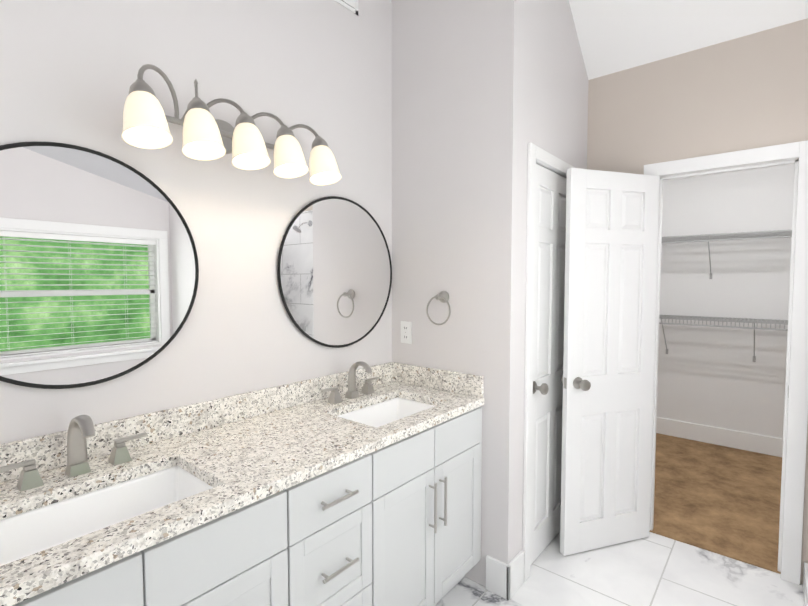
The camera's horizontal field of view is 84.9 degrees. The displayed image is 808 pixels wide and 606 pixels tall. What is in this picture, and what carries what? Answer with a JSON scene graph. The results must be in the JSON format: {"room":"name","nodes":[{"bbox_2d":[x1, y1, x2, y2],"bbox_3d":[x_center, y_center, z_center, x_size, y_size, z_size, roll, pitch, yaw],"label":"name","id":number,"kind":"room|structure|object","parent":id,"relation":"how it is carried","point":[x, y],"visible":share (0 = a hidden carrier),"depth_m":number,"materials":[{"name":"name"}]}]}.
{"room":"bathroom","nodes":[
{"label":"bathroom","id":0,"kind":"room"},
{"bbox_2d":[0,0,391,443],"bbox_3d":[-0.988,-0.916,1.362,0.120,4.600,4.710,2,4,40],"label":"wall","id":1,"kind":"structure","parent":0,"point":[69,69],"depth_m":1.65,"materials":[{"name":"beige paint"}]},
{"bbox_2d":[0,142,198,388],"bbox_3d":[-0.968,-0.105,1.313,0.016,0.716,0.716,2,4,40],"label":"mirror","id":2,"kind":"object","parent":1,"relation":"attached to","point":[99,272],"visible":1,"depth_m":1.32,"materials":[{"name":"black mirror"}]},
{"bbox_2d":[0,362,391,480],"bbox_3d":[-0.651,0.407,1.718,0.020,0.100,1.848,2,4,40],"label":"backsplash","id":3,"kind":"structure","parent":1,"relation":"attached to","point":[48,449],"depth_m":1.57,"materials":[{"name":"beige stone"}]},
{"bbox_2d":[121,64,340,185],"bbox_3d":[-0.579,-0.610,1.567,0.260,0.270,0.790,2,4,40],"label":"sconce","id":4,"kind":"object","parent":1,"relation":"attached to","point":[207,136],"visible":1,"depth_m":1.47,"materials":[{"name":"white glass"}]},
{"bbox_2d":[277,196,391,347],"bbox_3d":[-0.298,-0.144,2.114,0.016,0.716,0.716,2,4,40],"label":"mirror","id":5,"kind":"object","parent":1,"relation":"attached to","point":[334,269],"visible":1,"depth_m":2.08,"materials":[{"name":"black mirror"}]},
{"bbox_2d":[334,0,357,14],"bbox_3d":[-0.303,-1.471,2.053,0.009,0.150,0.250,2,4,40],"label":"air vent","id":6,"kind":"object","parent":1,"relation":"in","point":[351,5],"visible":1,"depth_m":2.11,"materials":[{"name":"grey metal"}]},
{"bbox_2d":[391,0,524,586],"bbox_3d":[0.236,-0.957,2.181,0.705,4.600,0.100,2,4,40],"label":"wall","id":7,"kind":"structure","parent":0,"point":[457,106],"depth_m":2.09,"materials":[{"name":"beige paint"}]},
{"bbox_2d":[401,321,411,343],"bbox_3d":[0.011,0.156,2.353,0.072,0.116,0.007,2,4,40],"label":"electrical outlet plate","id":8,"kind":"object","parent":7,"relation":"attached to","point":[406,331],"visible":1,"depth_m":2.35,"materials":[{"name":"white plastic"}]},
{"bbox_2d":[392,362,483,396],"bbox_3d":[0.155,0.382,2.234,0.553,0.100,0.020,2,4,40],"label":"backsplash","id":9,"kind":"structure","parent":7,"relation":"attached to","point":[447,381],"depth_m":2.20,"materials":[{"name":"beige stone"}]},
{"bbox_2d":[426,291,450,324],"bbox_3d":[0.179,0.024,2.170,0.145,0.168,0.060,2,4,40],"label":"towel ring","id":10,"kind":"object","parent":7,"relation":"attached to","point":[442,296],"visible":1,"depth_m":2.17,"materials":[{"name":"silver metal"}]},
{"bbox_2d":[517,0,588,553],"bbox_3d":[0.786,-0.966,2.367,0.100,4.600,0.890,2,4,40],"label":"wall","id":11,"kind":"structure","parent":0,"point":[555,103],"depth_m":2.20,"materials":[{"name":"beige paint"}]},
{"bbox_2d":[530,164,566,564],"bbox_3d":[0.799,0.318,2.412,0.183,2.015,0.653,2,4,40],"label":"closet door","id":12,"kind":"structure","parent":11,"relation":"in","point":[549,273],"depth_m":2.35,"materials":[{"name":"white wood"}]},
{"bbox_2d":[522,143,574,581],"bbox_3d":[0.789,0.288,2.419,0.119,2.090,0.780,2,4,40],"label":"door frame","id":13,"kind":"structure","parent":11,"relation":"attached to","point":[545,159],"depth_m":2.10,"materials":[{"name":"white wood"}]},
{"bbox_2d":[560,168,658,555],"bbox_3d":[1.116,0.319,2.383,0.588,2.015,0.183,-1,3,-18],"label":"closet door","id":14,"kind":"structure","parent":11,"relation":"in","point":[607,378],"depth_m":2.36,"materials":[{"name":"white wood"}]},
{"bbox_2d":[435,532,804,605],"bbox_3d":[0.130,1.456,0.562,3.010,0.060,4.740,2,4,40],"label":"floor","id":15,"kind":"structure","parent":0,"point":[653,569],"depth_m":2.13,"materials":[{"name":"tile"}]},
{"bbox_2d":[0,389,481,605],"bbox_3d":[-0.421,0.938,1.564,0.604,0.875,1.828,2,4,40],"label":"bathroom vanity","id":16,"kind":"object","parent":15,"relation":"on","point":[353,486],"depth_m":1.39,"materials":[{"name":"white wood"}]},
{"bbox_2d":[0,381,483,604],"bbox_3d":[-0.437,0.484,1.542,0.578,0.035,1.848,2,4,40],"label":"countertop","id":17,"kind":"structure","parent":16,"relation":"on","point":[248,458],"depth_m":1.31,"materials":[{"name":"beige stone"}]},
{"bbox_2d":[0,415,147,488],"bbox_3d":[-0.884,0.394,1.215,0.150,0.176,0.360,2,4,40],"label":"faucet","id":18,"kind":"object","parent":17,"relation":"on","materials":[{"name":"silver metal"}]},
{"bbox_2d":[0,461,211,560],"bbox_3d":[-0.746,0.591,1.109,0.348,0.160,0.518,2,4,40],"label":"sink","id":19,"kind":"object","parent":17,"relation":"in","point":[27,528],"depth_m":1.21,"materials":[{"name":"white ceramic"}]},
{"bbox_2d":[320,361,379,404],"bbox_3d":[-0.203,0.354,2.027,0.150,0.176,0.360,2,4,40],"label":"faucet","id":20,"kind":"object","parent":17,"relation":"on","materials":[{"name":"silver metal"}]},
{"bbox_2d":[336,393,439,424],"bbox_3d":[-0.066,0.551,1.921,0.348,0.160,0.518,2,4,40],"label":"sink","id":21,"kind":"object","parent":17,"relation":"in","point":[388,408],"depth_m":2.11,"materials":[{"name":"white ceramic"}]},
{"bbox_2d":[803,562,807,605],"bbox_3d":[1.675,1.308,1.737,0.125,0.120,0.852,2,4,40],"label":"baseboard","id":22,"kind":"structure","parent":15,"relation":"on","point":[805,582],"depth_m":2.00,"materials":[{"name":"wood"}]},
{"bbox_2d":[569,0,807,79],"bbox_3d":[0.187,-1.786,0.438,2.912,2.693,4.729,2,4,40],"label":"ceiling","id":23,"kind":"structure","parent":0,"point":[614,36],"depth_m":2.30,"materials":[{"name":"paint"}]},
{"bbox_2d":[587,18,807,583],"bbox_3d":[1.712,-0.960,2.243,2.890,4.600,0.110,2,4,40],"label":"wall","id":24,"kind":"structure","parent":0,"point":[750,91],"depth_m":2.29,"materials":[{"name":"beige paint"}]},
{"bbox_2d":[644,140,807,584],"bbox_3d":[1.663,0.286,2.346,0.720,2.100,0.146,2,4,40],"label":"door frame","id":25,"kind":"structure","parent":24,"relation":"attached to","point":[793,470],"depth_m":2.12,"materials":[{"name":"white wood"}]},
{"bbox_2d":[649,433,781,573],"bbox_3d":[2.302,1.325,3.155,3.010,0.066,2.030,2,4,40],"label":"floor","id":26,"kind":"structure","parent":0,"point":[721,500],"depth_m":2.93,"materials":[{"name":"brown wood"}]},
{"bbox_2d":[657,164,794,438],"bbox_3d":[2.915,-1.035,3.772,2.770,4.600,0.120,2,4,40],"label":"wall","id":27,"kind":"structure","parent":0,"point":[718,377],"depth_m":3.84,"materials":[{"name":"paint"}]},
{"bbox_2d":[656,417,782,456],"bbox_3d":[2.871,1.182,3.829,2.770,0.154,0.016,2,4,40],"label":"baseboard","id":28,"kind":"structure","parent":27,"relation":"attached to","point":[768,445],"depth_m":3.88,"materials":[{"name":"white wood"}]},
{"bbox_2d":[659,314,787,361],"bbox_3d":[2.757,0.317,3.650,2.755,0.371,0.368,2,4,40],"label":"closet shelf","id":29,"kind":"object","parent":27,"relation":"attached to","point":[731,320],"visible":0.48,"depth_m":3.65,"materials":[{"name":"white metal"}]},
{"bbox_2d":[661,229,791,278],"bbox_3d":[2.757,-0.382,3.615,2.755,0.371,0.368,2,4,40],"label":"closet shelf","id":30,"kind":"object","parent":27,"relation":"attached to","point":[734,236],"visible":0.44,"depth_m":3.63,"materials":[{"name":"white metal"}]}
]}

